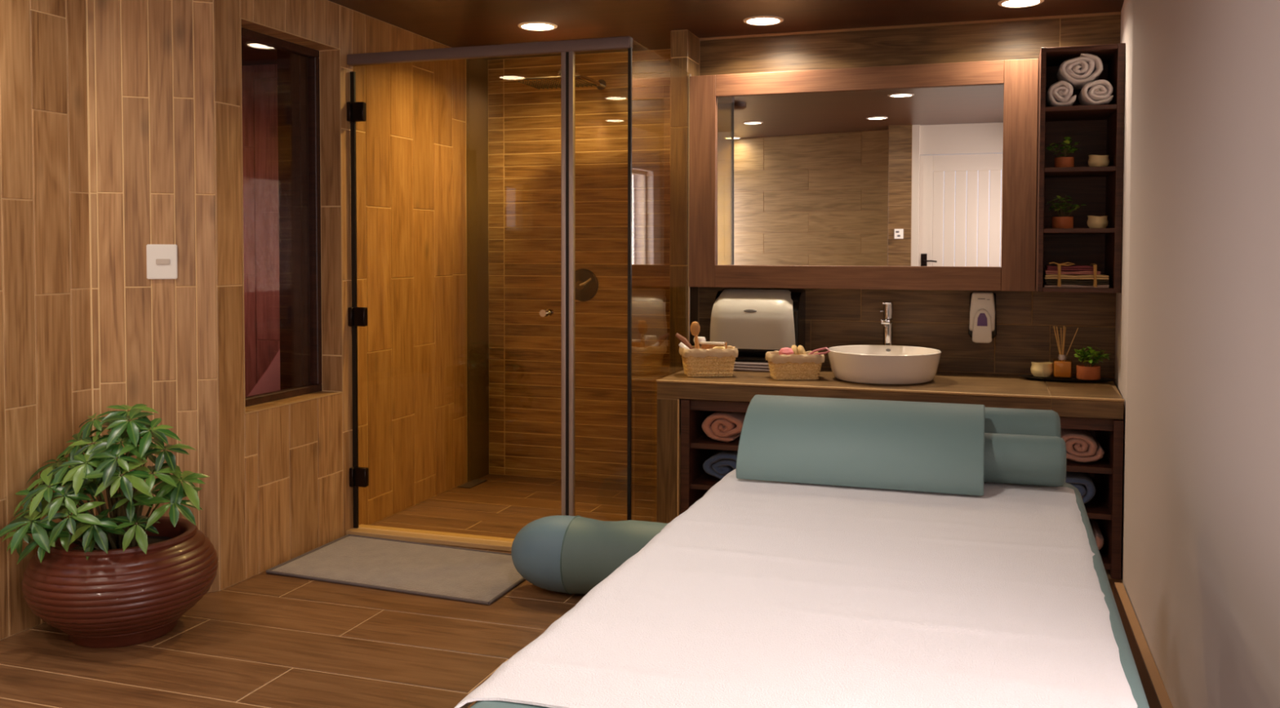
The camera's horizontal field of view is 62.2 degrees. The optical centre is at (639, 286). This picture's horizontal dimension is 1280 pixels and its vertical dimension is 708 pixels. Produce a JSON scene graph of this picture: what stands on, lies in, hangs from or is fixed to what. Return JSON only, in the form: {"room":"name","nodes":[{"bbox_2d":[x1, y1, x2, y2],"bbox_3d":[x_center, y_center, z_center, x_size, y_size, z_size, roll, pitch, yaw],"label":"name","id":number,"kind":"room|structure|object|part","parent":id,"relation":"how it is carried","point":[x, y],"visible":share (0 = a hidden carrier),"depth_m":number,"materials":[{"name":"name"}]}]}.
{"room":"spa massage room","nodes":[
{"label":"spa massage room","id":0,"kind":"room"},
{"bbox_2d":[0,0,488,639],"bbox_3d":[-2.382,0.008,2.759,0.512,2.500,8.150,1,2,18],"label":"wall","id":1,"kind":"structure","parent":0,"point":[121,121],"depth_m":4.20,"materials":[{"name":"brown wood"}]},
{"bbox_2d":[146,244,177,279],"bbox_3d":[-1.847,-0.096,4.096,0.108,0.134,0.015,-1,2,-20],"label":"light switch","id":2,"kind":"object","parent":1,"relation":"attached to","point":[162,259],"visible":1,"depth_m":4.09,"materials":[{"name":"white plastic"}]},
{"bbox_2d":[241,26,322,407],"bbox_3d":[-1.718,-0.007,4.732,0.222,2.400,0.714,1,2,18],"label":"window","id":3,"kind":"structure","parent":1,"relation":"in","point":[298,65],"depth_m":5.02,"materials":[{"name":"brown wood"}]},
{"bbox_3d":[-1.636,-1.081,4.660,0.047,0.035,0.694,1,2,18],"label":"frame rail","id":4,"kind":"part","parent":3,"relation":"part of","materials":[{"name":"brown wood"}]},
{"bbox_3d":[-1.639,0.490,4.712,0.047,0.035,0.694,1,2,18],"label":"frame rail","id":5,"kind":"part","parent":3,"relation":"part of","materials":[{"name":"brown wood"}]},
{"bbox_3d":[-1.535,-0.306,4.999,0.047,1.536,0.035,1,2,18],"label":"frame rail","id":6,"kind":"part","parent":3,"relation":"part of","materials":[{"name":"brown wood"}]},
{"bbox_3d":[-1.509,-0.294,4.644,0.004,1.611,0.699,1,2,18],"label":"corner trim","id":7,"kind":"part","parent":1,"relation":"part of","materials":[{"name":"brown"}]},
{"bbox_2d":[241,38,277,66],"bbox_3d":[-2.507,-1.254,5.186,1.810,0.060,1.960,1,2,18],"label":"ceiling","id":8,"kind":"structure","parent":0,"point":[253,53],"depth_m":5.66,"materials":[{"name":"brown wood"}]},
{"bbox_2d":[241,63,279,396],"bbox_3d":[-2.509,-0.025,5.227,1.810,2.400,1.960,1,2,18],"label":"wall","id":9,"kind":"structure","parent":0,"point":[259,82],"depth_m":5.99,"materials":[{"name":"brown tile"}]},
{"bbox_2d":[0,473,1122,707],"bbox_3d":[-1.444,1.320,2.467,5.750,0.100,8.300,1,2,18],"label":"floor","id":10,"kind":"structure","parent":0,"point":[264,639],"depth_m":3.67,"materials":[{"name":"brown tile"}]},
{"bbox_2d":[0,404,217,648],"bbox_3d":[-1.863,0.822,3.749,0.685,0.809,0.629,0,2,-13],"label":"potted schefflera","id":11,"kind":"object","parent":10,"relation":"on","point":[126,578],"visible":1,"depth_m":3.56,"materials":[{"name":"green plant"}]},
{"bbox_2d":[22,515,217,648],"bbox_3d":[-1.835,1.048,3.766,0.624,0.355,0.624,1,2,18],"label":"pot","id":12,"kind":"object","parent":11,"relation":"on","point":[118,595],"depth_m":3.54,"materials":[{"name":"red ceramic"}]},
{"bbox_2d":[247,348,279,395],"bbox_3d":[-1.929,0.677,5.738,0.730,0.964,0.410,1,2,18],"label":"lounger","id":13,"kind":"object","parent":10,"relation":"on","point":[269,381],"visible":0.04,"depth_m":5.51,"materials":[{"name":"pink fabric"}]},
{"bbox_2d":[266,533,525,604],"bbox_3d":[-0.979,1.193,4.536,1.075,0.016,0.677,1,2,18],"label":"bath mat","id":14,"kind":"object","parent":10,"relation":"on","point":[437,571],"visible":0.97,"depth_m":4.47,"materials":[{"name":"fabric"}]},
{"bbox_2d":[346,524,514,551],"bbox_3d":[-0.692,1.179,4.875,1.447,0.024,0.128,1,2,18],"label":"kerb","id":15,"kind":"object","parent":10,"relation":"on","point":[493,543],"visible":0.58,"depth_m":4.93,"materials":[{"name":"brown"}]},
{"bbox_2d":[346,35,690,528],"bbox_3d":[-0.566,0.025,5.267,1.412,2.255,0.999,1,2,18],"label":"shower enclosure","id":16,"kind":"object","parent":15,"relation":"on","point":[356,111],"visible":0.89,"depth_m":4.71,"materials":[{"name":"brown metal"}]},
{"bbox_3d":[-0.418,0.117,4.741,0.036,0.036,0.086,1,2,18],"label":"door knob","id":17,"kind":"part","parent":16,"relation":"part of","materials":[{"name":"silver metal"}]},
{"bbox_2d":[457,479,487,488],"bbox_3d":[-0.972,1.145,6.160,0.080,0.004,0.220,1,2,18],"label":"floor drain","id":18,"kind":"object","parent":10,"relation":"on","point":[473,482],"visible":1,"depth_m":6.15,"materials":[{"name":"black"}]},
{"bbox_2d":[511,515,667,594],"bbox_3d":[-0.077,1.064,4.147,0.908,0.302,0.306,1,2,18],"label":"bolster","id":19,"kind":"object","parent":10,"relation":"on","point":[561,553],"visible":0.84,"depth_m":4.08,"materials":[{"name":"teal leather"}]},
{"bbox_2d":[470,482,1149,707],"bbox_3d":[0.431,0.917,2.039,0.904,0.741,2.115,1,2,18],"label":"bed","id":20,"kind":"object","parent":10,"relation":"on","point":[1127,662],"visible":0.09,"depth_m":1.70,"materials":[{"name":"fabric"}]},
{"bbox_2d":[454,468,1137,707],"bbox_3d":[0.422,0.562,2.082,0.939,0.052,1.691,1,2,18],"label":"sheet","id":21,"kind":"object","parent":20,"relation":"on","point":[759,593],"visible":0.91,"depth_m":1.79,"materials":[{"name":"white fabric"}]},
{"bbox_2d":[735,394,985,495],"bbox_3d":[0.590,0.412,2.825,0.624,0.194,0.263,1,2,18],"label":"cushion","id":22,"kind":"object","parent":21,"relation":"on","point":[939,447],"visible":1,"depth_m":2.76,"materials":[{"name":"teal fabric"}]},
{"bbox_2d":[983,432,1066,486],"bbox_3d":[0.733,0.446,2.836,0.753,0.128,0.128,1,2,18],"label":"bolster","id":23,"kind":"object","parent":21,"relation":"on","point":[1012,459],"visible":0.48,"depth_m":2.70,"materials":[{"name":"teal fabric"}]},
{"bbox_2d":[984,407,1061,437],"bbox_3d":[0.778,0.419,2.983,0.748,0.176,0.176,1,2,18],"label":"bolster","id":24,"kind":"object","parent":20,"relation":"on","point":[997,420],"visible":0.17,"depth_m":2.84,"materials":[{"name":"teal fabric"}]},
{"bbox_2d":[656,367,1124,523],"bbox_3d":[1.175,0.813,5.056,2.048,0.751,0.813,1,2,18],"label":"countertop","id":25,"kind":"structure","parent":10,"relation":"on","point":[1102,400],"depth_m":4.82,"materials":[{"name":"brown wood"}]},
{"bbox_3d":[0.179,0.858,4.964,0.008,0.664,0.011,1,2,18],"label":"edge trim","id":26,"kind":"part","parent":25,"relation":"part of","materials":[{"name":"brown wood"}]},
{"bbox_2d":[679,345,737,377],"bbox_3d":[0.333,0.362,5.169,0.273,0.140,0.193,0,2,-6],"label":"wicker basket","id":27,"kind":"object","parent":25,"relation":"on","point":[696,362],"visible":0.98,"depth_m":5.09,"materials":[{"name":"wicker"}]},
{"bbox_2d":[678,342,689,349],"bbox_3d":[0.229,0.323,5.161,0.085,0.104,0.019,0,2,4],"label":"pad","id":28,"kind":"object","parent":27,"relation":"in","point":[681,344],"visible":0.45,"depth_m":5.16,"materials":[{"name":"white fabric"}]},
{"bbox_2d":[675,333,693,349],"bbox_3d":[0.236,0.312,5.223,0.128,0.165,0.022,0,2,9],"label":"brush","id":29,"kind":"object","parent":27,"relation":"in","point":[681,338],"visible":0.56,"depth_m":5.22,"materials":[{"name":"brown wood"}]},
{"bbox_2d":[689,320,700,348],"bbox_3d":[0.271,0.276,5.145,0.050,0.217,0.043,1,2,18],"label":"brush","id":30,"kind":"object","parent":27,"relation":"in","point":[695,327],"visible":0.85,"depth_m":5.13,"materials":[{"name":"brown wood"}]},
{"bbox_2d":[693,336,706,343],"bbox_3d":[0.295,0.264,5.241,0.062,0.032,0.062,1,2,18],"label":"cotton puff","id":31,"kind":"object","parent":27,"relation":"in","point":[700,339],"visible":0.58,"depth_m":5.21,"materials":[{"name":"white"}]},
{"bbox_2d":[700,341,724,349],"bbox_3d":[0.355,0.290,5.180,0.120,0.040,0.040,1,2,18],"label":"brush","id":32,"kind":"object","parent":27,"relation":"in","point":[704,344],"visible":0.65,"depth_m":5.17,"materials":[{"name":"brown wood"}]},
{"bbox_2d":[712,346,724,348],"bbox_3d":[0.383,0.308,5.135,0.073,0.037,0.049,1,2,18],"label":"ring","id":33,"kind":"object","parent":27,"relation":"in","point":[715,347],"visible":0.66,"depth_m":5.15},
{"bbox_2d":[733,367,769,372],"bbox_3d":[0.589,0.417,5.423,0.345,0.014,0.200,1,2,18],"label":"folded hand towel","id":34,"kind":"object","parent":25,"relation":"on","point":[735,368],"visible":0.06,"depth_m":5.33,"materials":[{"name":"grey fabric"}]},
{"bbox_2d":[733,364,768,368],"bbox_3d":[0.591,0.403,5.427,0.325,0.013,0.190,1,2,18],"label":"folded hand towel","id":35,"kind":"object","parent":34,"relation":"on","point":[735,366],"visible":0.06,"depth_m":5.34,"materials":[{"name":"grey fabric"}]},
{"bbox_2d":[733,360,768,365],"bbox_3d":[0.592,0.391,5.432,0.305,0.012,0.180,1,2,18],"label":"folded hand towel","id":36,"kind":"object","parent":35,"relation":"on","point":[736,362],"visible":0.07,"depth_m":5.37,"materials":[{"name":"grey fabric"}]},
{"bbox_2d":[765,350,824,379],"bbox_3d":[0.737,0.375,5.052,0.264,0.124,0.184,0,2,-4],"label":"wicker basket","id":37,"kind":"object","parent":25,"relation":"on","point":[782,366],"visible":0.97,"depth_m":4.98,"materials":[{"name":"wicker"}]},
{"bbox_2d":[778,346,794,355],"bbox_3d":[0.696,0.317,5.032,0.076,0.057,0.078,1,2,18],"label":"sponge","id":38,"kind":"object","parent":37,"relation":"in","point":[787,351],"visible":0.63,"depth_m":5.00,"materials":[{"name":"pink"}]},
{"bbox_2d":[791,344,799,354],"bbox_3d":[0.741,0.313,5.043,0.041,0.070,0.072,1,2,18],"label":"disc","id":39,"kind":"object","parent":37,"relation":"in","point":[794,348],"visible":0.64,"depth_m":5.02,"materials":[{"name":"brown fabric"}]},
{"bbox_2d":[797,345,805,354],"bbox_3d":[0.769,0.313,5.034,0.041,0.070,0.072,1,2,18],"label":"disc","id":40,"kind":"object","parent":37,"relation":"in","point":[801,349],"visible":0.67,"depth_m":5.01,"materials":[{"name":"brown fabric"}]},
{"bbox_2d":[808,346,830,355],"bbox_3d":[0.842,0.308,4.977,0.111,0.051,0.016,1,2,28],"label":"loop","id":41,"kind":"object","parent":37,"relation":"in","point":[824,348],"visible":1,"depth_m":4.97,"materials":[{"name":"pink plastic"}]},
{"bbox_2d":[826,344,941,384],"bbox_3d":[1.150,0.368,5.005,0.525,0.138,0.525,1,2,18],"label":"vessel basin","id":42,"kind":"object","parent":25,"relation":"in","point":[875,364],"visible":1,"depth_m":4.81,"materials":[{"name":"white ceramic"}]},
{"bbox_2d":[880,301,893,345],"bbox_3d":[1.225,0.253,5.274,0.075,0.355,0.184,1,2,18],"label":"tap","id":43,"kind":"object","parent":25,"relation":"on","point":[888,308],"visible":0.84,"depth_m":5.30,"materials":[{"name":"silver metal"}]},
{"bbox_3d":[1.223,0.176,5.254,0.044,0.036,0.150,1,2,18],"label":"spout","id":44,"kind":"part","parent":43,"relation":"part of","materials":[{"name":"silver metal"}]},
{"bbox_3d":[1.229,0.103,5.296,0.065,0.057,0.109,1,2,18],"label":"lever","id":45,"kind":"part","parent":43,"relation":"part of","materials":[{"name":"silver metal"}]},
{"bbox_3d":[1.034,0.455,4.669,2.014,0.010,0.012,1,2,18],"label":"edge trim","id":46,"kind":"part","parent":25,"relation":"part of","materials":[{"name":"brown wood"}]},
{"bbox_2d":[1018,374,1116,382],"bbox_3d":[2.003,0.434,4.974,0.430,0.015,0.170,1,2,18],"label":"oval tray","id":47,"kind":"object","parent":25,"relation":"on","point":[1073,379],"visible":0.8,"depth_m":4.93,"materials":[{"name":"black"}]},
{"bbox_2d":[1030,361,1053,377],"bbox_3d":[1.908,0.393,5.030,0.096,0.067,0.097,-1,2,-31],"label":"bowl","id":48,"kind":"object","parent":47,"relation":"on","point":[1044,369],"visible":1,"depth_m":5.00,"materials":[{"name":"beige ceramic"}]},
{"bbox_2d":[1052,325,1078,378],"bbox_3d":[1.998,0.306,4.977,0.110,0.244,0.080,1,2,18],"label":"reed diffuser","id":49,"kind":"object","parent":47,"relation":"on","point":[1062,369],"visible":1,"depth_m":4.96,"materials":[{"name":"orange glass"}]},
{"bbox_2d":[1052,358,1072,378],"bbox_3d":[1.986,0.385,4.984,0.084,0.086,0.080,1,2,18],"label":"bottle","id":50,"kind":"object","parent":49,"relation":"on","point":[1062,369],"depth_m":4.95,"materials":[{"name":"orange glass"}]},
{"bbox_2d":[1073,346,1109,379],"bbox_3d":[2.096,0.355,4.913,0.158,0.151,0.140,1,2,18],"label":"potted plant","id":51,"kind":"object","parent":47,"relation":"on","point":[1083,371],"visible":1,"depth_m":4.90,"materials":[{"name":"green plant"}]},
{"bbox_3d":[2.083,0.399,4.926,0.104,0.062,0.104,1,2,18],"label":"pot","id":52,"kind":"part","parent":51,"relation":"part of","materials":[{"name":"orange ceramic"}]},
{"bbox_2d":[1089,519,1102,551],"bbox_3d":[1.904,1.082,4.623,0.187,0.117,0.300,1,2,18],"label":"rolled towel","id":53,"kind":"object","parent":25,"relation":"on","point":[1098,537],"visible":0.04,"depth_m":4.51,"materials":[{"name":"brown fabric"}]},
{"bbox_2d":[680,399,1123,579],"bbox_3d":[1.214,0.858,5.046,1.894,0.658,0.803,1,2,18],"label":"base cabinet","id":54,"kind":"object","parent":10,"relation":"on","point":[1104,508],"visible":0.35,"depth_m":4.73,"materials":[{"name":"brown wood"}]},
{"bbox_3d":[0.334,0.846,5.339,0.040,0.658,0.795,1,2,18],"label":"panel","id":55,"kind":"part","parent":54,"relation":"part of","materials":[{"name":"brown wood"}]},
{"bbox_2d":[704,449,737,478],"bbox_3d":[0.447,0.841,5.094,0.219,0.121,0.300,1,2,18],"label":"rolled towel","id":56,"kind":"object","parent":54,"relation":"in","point":[723,462],"visible":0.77,"depth_m":4.97,"materials":[{"name":"blue fabric"}]},
{"bbox_2d":[701,411,746,441],"bbox_3d":[0.425,0.657,5.095,0.205,0.134,0.300,1,2,18],"label":"rolled towel","id":57,"kind":"object","parent":54,"relation":"in","point":[726,426],"visible":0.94,"depth_m":4.97,"materials":[{"name":"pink fabric"}]},
{"bbox_2d":[1065,471,1096,502],"bbox_3d":[1.874,0.864,4.625,0.193,0.112,0.300,1,2,18],"label":"rolled towel","id":58,"kind":"object","parent":54,"relation":"in","point":[1082,481],"visible":0.34,"depth_m":4.48,"materials":[{"name":"blue fabric"}]},
{"bbox_2d":[1061,428,1104,462],"bbox_3d":[1.904,0.679,4.609,0.190,0.126,0.300,1,2,18],"label":"rolled towel","id":59,"kind":"object","parent":54,"relation":"in","point":[1081,446],"visible":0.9,"depth_m":4.48,"materials":[{"name":"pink fabric"}]},
{"bbox_3d":[1.339,0.870,5.422,1.818,0.610,0.011,1,2,18],"label":"panel","id":60,"kind":"part","parent":54,"relation":"part of","materials":[{"name":"brown wood"}]},
{"bbox_3d":[2.096,0.869,4.756,0.036,0.658,0.803,1,2,18],"label":"panel","id":61,"kind":"part","parent":54,"relation":"part of","materials":[{"name":"brown wood"}]},
{"bbox_2d":[486,48,671,485],"bbox_3d":[-0.351,-0.106,6.282,1.610,2.500,0.124,1,2,18],"label":"wall","id":62,"kind":"structure","parent":0,"point":[525,145],"depth_m":6.22,"materials":[{"name":"brown wood"}]},
{"bbox_2d":[514,68,606,89],"bbox_3d":[-0.357,-1.127,5.782,0.365,0.117,0.766,1,2,18],"label":"shower head","id":63,"kind":"object","parent":62,"relation":"attached to","point":[581,80],"visible":0.79,"depth_m":5.55},
{"bbox_3d":[-0.430,-1.072,5.562,0.365,0.012,0.300,1,2,18],"label":"plate","id":64,"kind":"part","parent":63,"relation":"part of","materials":[{"name":"silver metal"}]},
{"bbox_2d":[575,268,598,301],"bbox_3d":[-0.342,-0.008,6.186,0.192,0.192,0.060,1,2,18],"label":"shower valve","id":65,"kind":"object","parent":62,"relation":"attached to","point":[586,282],"visible":0.78,"depth_m":6.19,"materials":[{"name":"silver metal"}]},
{"bbox_3d":[-0.324,-0.014,6.173,0.106,0.077,0.048,1,2,18],"label":"lever","id":66,"kind":"part","parent":65,"relation":"part of","materials":[{"name":"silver metal"}]},
{"bbox_2d":[669,29,698,374],"bbox_3d":[0.274,-0.087,5.764,0.094,2.500,0.478,1,2,18],"label":"wall pillar","id":67,"kind":"structure","parent":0,"point":[684,45],"depth_m":5.53,"materials":[{"name":"brown tile"}]},
{"bbox_2d":[328,0,1124,59],"bbox_3d":[-0.710,-1.258,2.114,4.200,0.080,8.250,1,2,18],"label":"ceiling","id":68,"kind":"structure","parent":0,"point":[650,24],"depth_m":5.14,"materials":[{"name":"brown wood"}]},
{"bbox_2d":[517,21,557,31],"bbox_3d":[-0.521,-1.323,5.391,0.200,0.008,0.200,1,2,18],"label":"recessed light","id":69,"kind":"object","parent":68,"relation":"in","point":[529,25],"visible":1,"depth_m":5.37,"materials":[{"name":"beige glass"}]},
{"bbox_2d":[521,23,553,30],"bbox_3d":[-0.521,-1.324,5.391,0.160,0.004,0.160,1,2,18],"label":"diffuser","id":70,"kind":"object","parent":69,"relation":"attached to","point":[525,26],"depth_m":5.39,"materials":[{"name":"white plastic"}]},
{"bbox_2d":[742,15,783,25],"bbox_3d":[0.611,-1.316,5.250,0.200,0.008,0.200,1,2,18],"label":"recessed light","id":71,"kind":"object","parent":68,"relation":"in","point":[757,20],"visible":1,"depth_m":5.23,"materials":[{"name":"beige"}]},
{"bbox_2d":[746,17,779,24],"bbox_3d":[0.611,-1.317,5.249,0.160,0.004,0.160,1,2,18],"label":"diffuser","id":72,"kind":"object","parent":71,"relation":"attached to","point":[749,20],"depth_m":5.25,"materials":[{"name":"white plastic"}]},
{"bbox_2d":[997,0,1044,7],"bbox_3d":[1.743,-1.301,4.850,0.200,0.008,0.200,1,2,18],"label":"recessed light","id":73,"kind":"object","parent":68,"relation":"in","point":[1006,3],"visible":1,"depth_m":4.86,"materials":[{"name":"beige"}]},
{"bbox_2d":[697,11,1120,382],"bbox_3d":[1.437,-0.078,5.565,2.244,2.500,0.370,1,2,18],"label":"wall","id":74,"kind":"structure","parent":0,"point":[937,319],"depth_m":5.34,"materials":[{"name":"brown tile"}]},
{"bbox_2d":[710,288,805,361],"bbox_3d":[0.609,0.198,5.503,0.457,0.368,0.276,1,2,18],"label":"paper towel dispenser","id":75,"kind":"object","parent":74,"relation":"attached to","point":[757,322],"visible":0.8,"depth_m":5.39,"materials":[{"name":"white plastic"}]},
{"bbox_2d":[688,57,1038,291],"bbox_3d":[1.094,-0.536,5.343,1.690,1.089,0.232,1,2,18],"label":"wall mirror","id":76,"kind":"object","parent":74,"relation":"attached to","point":[911,176],"visible":1,"depth_m":5.23,"materials":[{"name":"brown wood"}]},
{"bbox_2d":[715,83,1004,266],"bbox_3d":[1.060,-0.535,5.260,1.404,0.872,0.014,1,2,18],"label":"mirror glass","id":77,"kind":"object","parent":76,"relation":"on","point":[873,175],"depth_m":5.24,"materials":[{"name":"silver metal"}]},
{"bbox_2d":[968,291,996,342],"bbox_3d":[1.691,0.151,5.232,0.134,0.248,0.111,1,2,18],"label":"soap dispenser","id":78,"kind":"object","parent":74,"relation":"attached to","point":[982,328],"visible":1,"depth_m":5.19,"materials":[{"name":"white plastic"}]},
{"bbox_2d":[1035,43,1125,293],"bbox_3d":[2.036,-0.531,4.935,0.348,1.101,0.416,1,2,18],"label":"wall shelf","id":79,"kind":"object","parent":74,"relation":"attached to","point":[1099,129],"visible":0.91,"depth_m":4.99,"materials":[{"name":"brown wood"}]},
{"bbox_3d":[1.881,-0.533,4.986,0.021,1.101,0.416,1,2,18],"label":"panel","id":80,"kind":"part","parent":79,"relation":"part of","materials":[{"name":"brown wood"}]},
{"bbox_2d":[1045,80,1076,106],"bbox_3d":[1.938,-0.874,4.885,0.125,0.119,0.220,1,2,18],"label":"rolled towel","id":81,"kind":"object","parent":79,"relation":"on","point":[1056,93],"visible":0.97,"depth_m":4.79,"materials":[{"name":"white fabric"}]},
{"bbox_2d":[1044,136,1079,167],"bbox_3d":[1.958,-0.613,4.861,0.168,0.148,0.138,-1,2,-25],"label":"potted plant","id":82,"kind":"object","parent":79,"relation":"on","point":[1065,161],"visible":0.94,"depth_m":4.85,"materials":[{"name":"green plant"}]},
{"bbox_3d":[1.949,-0.566,4.870,0.084,0.052,0.084,1,2,18],"label":"pot","id":83,"kind":"part","parent":82,"relation":"part of","materials":[{"name":"orange ceramic"}]},
{"bbox_2d":[1047,195,1085,228],"bbox_3d":[1.960,-0.345,4.882,0.170,0.158,0.177,1,2,18],"label":"potted plant","id":84,"kind":"object","parent":79,"relation":"on","point":[1058,222],"visible":0.97,"depth_m":4.85,"materials":[{"name":"green plant"}]},
{"bbox_3d":[1.946,-0.293,4.880,0.092,0.055,0.092,1,2,18],"label":"pot","id":85,"kind":"part","parent":84,"relation":"part of","materials":[{"name":"orange ceramic"}]},
{"bbox_3d":[2.095,-0.536,5.131,0.296,1.059,0.007,1,2,18],"label":"panel","id":86,"kind":"part","parent":79,"relation":"part of","materials":[{"name":"brown wood"}]},
{"bbox_2d":[1042,284,1109,288],"bbox_3d":[2.002,-0.005,4.877,0.273,0.012,0.208,1,2,18],"label":"folded cloth","id":87,"kind":"object","parent":79,"relation":"on","point":[1043,285],"visible":0.8,"depth_m":4.79,"materials":[{"name":"beige"}]},
{"bbox_2d":[1043,279,1109,284],"bbox_3d":[2.003,-0.023,4.878,0.270,0.024,0.205,1,2,18],"label":"folded cloth","id":88,"kind":"object","parent":87,"relation":"on","point":[1068,282],"visible":0.88,"depth_m":4.79,"materials":[{"name":"brown"}]},
{"bbox_2d":[1042,273,1109,279],"bbox_3d":[2.001,-0.046,4.875,0.270,0.021,0.210,1,2,18],"label":"folded cloth","id":89,"kind":"object","parent":88,"relation":"on","point":[1045,276],"visible":0.93,"depth_m":4.79,"materials":[{"name":"brown fabric"}]},
{"bbox_2d":[1043,270,1100,274],"bbox_3d":[1.986,-0.066,4.880,0.232,0.016,0.188,1,2,18],"label":"folded cloth","id":90,"kind":"object","parent":89,"relation":"on","point":[1046,272],"visible":0.9,"depth_m":4.80,"materials":[{"name":"red fabric"}]},
{"bbox_2d":[1044,265,1093,270],"bbox_3d":[1.983,-0.086,4.884,0.210,0.022,0.182,1,2,18],"label":"folded cloth","id":91,"kind":"object","parent":90,"relation":"on","point":[1048,267],"visible":0.82,"depth_m":4.80,"materials":[{"name":"red fabric"}]},
{"bbox_2d":[1048,262,1097,286],"bbox_3d":[1.980,-0.058,4.865,0.201,0.111,0.201,1,2,18],"label":"tie","id":92,"kind":"object","parent":91,"relation":"attached to","point":[1095,266],"visible":1,"depth_m":4.79,"materials":[{"name":"brown fabric"}]},
{"bbox_2d":[1079,79,1113,105],"bbox_3d":[2.078,-0.873,4.828,0.129,0.115,0.220,1,2,18],"label":"rolled towel","id":93,"kind":"object","parent":79,"relation":"on","point":[1095,91],"visible":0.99,"depth_m":4.74,"materials":[{"name":"white fabric"}]},
{"bbox_2d":[1057,53,1102,88],"bbox_3d":[2.015,-0.987,4.861,0.182,0.131,0.220,1,2,18],"label":"rolled towel","id":94,"kind":"object","parent":93,"relation":"on","point":[1077,72],"visible":0.98,"depth_m":4.77,"materials":[{"name":"white fabric"}]},
{"bbox_2d":[1086,215,1108,227],"bbox_3d":[2.075,-0.292,4.806,0.082,0.058,0.083,-1,2,-31],"label":"bowl","id":95,"kind":"object","parent":79,"relation":"on","point":[1093,221],"visible":0.88,"depth_m":4.78,"materials":[{"name":"beige ceramic"}]},
{"bbox_2d":[1088,155,1109,166],"bbox_3d":[2.075,-0.566,4.797,0.082,0.058,0.083,-1,2,-31],"label":"bowl","id":96,"kind":"object","parent":79,"relation":"on","point":[1094,160],"visible":0.86,"depth_m":4.77,"materials":[{"name":"beige ceramic"}]},
{"bbox_3d":[2.186,-0.529,4.886,0.030,1.101,0.416,1,2,18],"label":"panel","id":97,"kind":"part","parent":79,"relation":"part of","materials":[{"name":"brown wood"}]},
{"bbox_2d":[1114,0,1279,707],"bbox_3d":[1.103,0.062,1.356,0.250,2.500,7.860,1,2,18],"label":"wall","id":98,"kind":"structure","parent":0,"point":[1197,374],"depth_m":2.60,"materials":[{"name":"paint"}]},
{"bbox_2d":[1113,582,1173,707],"bbox_3d":[1.060,1.251,1.725,0.032,0.098,4.860,1,2,18],"label":"baseboard","id":99,"kind":"structure","parent":98,"relation":"attached to","point":[1157,695],"depth_m":3.35,"materials":[{"name":"brown wood"}]}
]}

